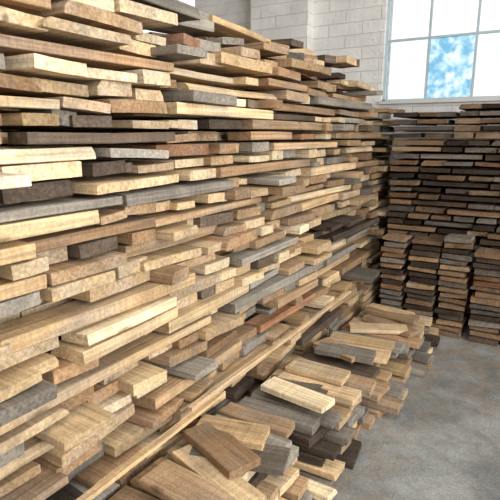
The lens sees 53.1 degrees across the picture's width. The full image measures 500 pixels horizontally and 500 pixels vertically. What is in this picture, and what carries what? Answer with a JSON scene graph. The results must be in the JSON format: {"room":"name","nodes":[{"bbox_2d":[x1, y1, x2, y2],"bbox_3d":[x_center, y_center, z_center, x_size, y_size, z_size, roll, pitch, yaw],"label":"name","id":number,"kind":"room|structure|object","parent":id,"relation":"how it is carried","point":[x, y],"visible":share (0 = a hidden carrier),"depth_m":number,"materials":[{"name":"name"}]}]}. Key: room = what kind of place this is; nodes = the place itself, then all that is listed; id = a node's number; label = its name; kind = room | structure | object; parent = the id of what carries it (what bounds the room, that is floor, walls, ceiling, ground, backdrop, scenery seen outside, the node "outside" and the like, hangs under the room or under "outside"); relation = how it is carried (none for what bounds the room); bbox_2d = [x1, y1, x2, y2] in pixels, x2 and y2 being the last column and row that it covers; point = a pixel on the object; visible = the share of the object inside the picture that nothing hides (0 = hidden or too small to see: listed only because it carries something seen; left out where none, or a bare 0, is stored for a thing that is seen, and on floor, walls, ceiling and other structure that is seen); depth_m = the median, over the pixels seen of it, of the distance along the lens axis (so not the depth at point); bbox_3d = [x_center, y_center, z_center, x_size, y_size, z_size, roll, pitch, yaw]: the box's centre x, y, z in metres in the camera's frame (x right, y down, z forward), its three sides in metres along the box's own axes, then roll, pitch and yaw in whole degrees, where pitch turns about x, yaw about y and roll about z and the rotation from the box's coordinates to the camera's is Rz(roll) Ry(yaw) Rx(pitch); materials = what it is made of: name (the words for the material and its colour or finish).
{"room":"lumber warehouse","nodes":[
{"label":"lumber warehouse","id":0,"kind":"room"},
{"bbox_2d":[195,0,499,225],"bbox_3d":[2.007,-1.862,4.952,11.000,4.600,0.250,8,15,30],"label":"wall","id":1,"kind":"structure","parent":0,"point":[356,29],"depth_m":5.28,"materials":[{"name":"brick"}]},
{"bbox_2d":[251,0,313,49],"bbox_3d":[0.350,-2.034,5.701,0.710,4.599,0.149,8,15,30],"label":"brick pilaster","id":2,"kind":"object","parent":1,"relation":"attached to","point":[271,19],"visible":0.02,"depth_m":5.49,"materials":[{"name":"white brick"}]},
{"bbox_2d":[380,97,499,103],"bbox_3d":[2.351,-1.438,4.782,2.180,0.032,0.240,8,15,30],"label":"sill","id":3,"kind":"structure","parent":1,"relation":"attached to","point":[482,98],"depth_m":4.92,"materials":[{"name":"concrete"}]},
{"bbox_2d":[382,0,499,100],"bbox_3d":[2.341,-2.325,4.559,2.180,1.820,0.040,8,15,30],"label":"bars","id":4,"kind":"object","parent":1,"relation":"attached to","point":[429,37],"visible":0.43,"depth_m":4.97,"materials":[{"name":"paint"}]},
{"bbox_2d":[426,36,473,97],"bbox_3d":[1.968,-1.785,4.915,0.416,0.587,0.003,8,15,30],"label":"pane","id":5,"kind":"object","parent":4,"relation":"attached to","point":[447,47],"visible":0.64,"depth_m":4.91,"materials":[{"name":"blue glass"}]},
{"bbox_2d":[332,320,499,499],"bbox_3d":[-0.493,1.357,1.459,11.600,0.100,10.000,8,15,30],"label":"floor","id":6,"kind":"structure","parent":0,"point":[443,443],"depth_m":2.71,"materials":[{"name":"concrete"}]},
{"bbox_2d":[0,0,404,499],"bbox_3d":[-1.103,-0.332,3.201,3.071,2.425,5.968,8,15,30],"label":"stack","id":7,"kind":"object","parent":6,"relation":"on","point":[175,206],"visible":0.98,"depth_m":2.03,"materials":[{"name":"brown wood"}]},
{"bbox_2d":[76,290,350,499],"bbox_3d":[0.017,0.587,2.525,0.057,0.041,2.804,8,15,30],"label":"long wood slats","id":8,"kind":"object","parent":7,"relation":"on","point":[133,461],"visible":1,"depth_m":2.11,"materials":[{"name":"beige wood"}]},
{"bbox_2d":[109,402,336,499],"bbox_3d":[-0.063,0.970,1.998,0.574,0.418,0.817,8,15,30],"label":"boards","id":9,"kind":"object","parent":6,"relation":"on","point":[240,452],"visible":1,"depth_m":1.95,"materials":[{"name":"brown wood"}]},
{"bbox_2d":[237,357,375,486],"bbox_3d":[0.330,0.843,2.655,0.561,0.369,0.707,8,15,30],"label":"boards","id":10,"kind":"object","parent":6,"relation":"on","point":[322,400],"visible":0.88,"depth_m":2.47,"materials":[{"name":"brown wood"}]},
{"bbox_2d":[303,330,410,419],"bbox_3d":[0.717,0.739,3.214,0.638,0.319,0.631,8,15,30],"label":"boards","id":11,"kind":"object","parent":6,"relation":"on","point":[362,355],"visible":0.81,"depth_m":3.08,"materials":[{"name":"brown wood"}]},
{"bbox_2d":[341,303,439,376],"bbox_3d":[1.089,0.629,3.801,0.647,0.271,0.781,8,15,30],"label":"boards","id":12,"kind":"object","parent":6,"relation":"on","point":[419,338],"visible":0.75,"depth_m":3.67,"materials":[{"name":"brown wood"}]},
{"bbox_2d":[379,233,499,345],"bbox_3d":[2.170,0.356,3.745,2.403,0.824,0.269,8,15,30],"label":"boards","id":13,"kind":"object","parent":6,"relation":"on","point":[429,254],"visible":0.92,"depth_m":4.01,"materials":[{"name":"brown wood"}]},
{"bbox_2d":[380,103,499,326],"bbox_3d":[2.682,-0.225,3.999,3.019,1.837,0.951,8,15,30],"label":"stack","id":14,"kind":"object","parent":6,"relation":"on","point":[451,189],"visible":0.62,"depth_m":4.16,"materials":[{"name":"brown wood"}]}
]}

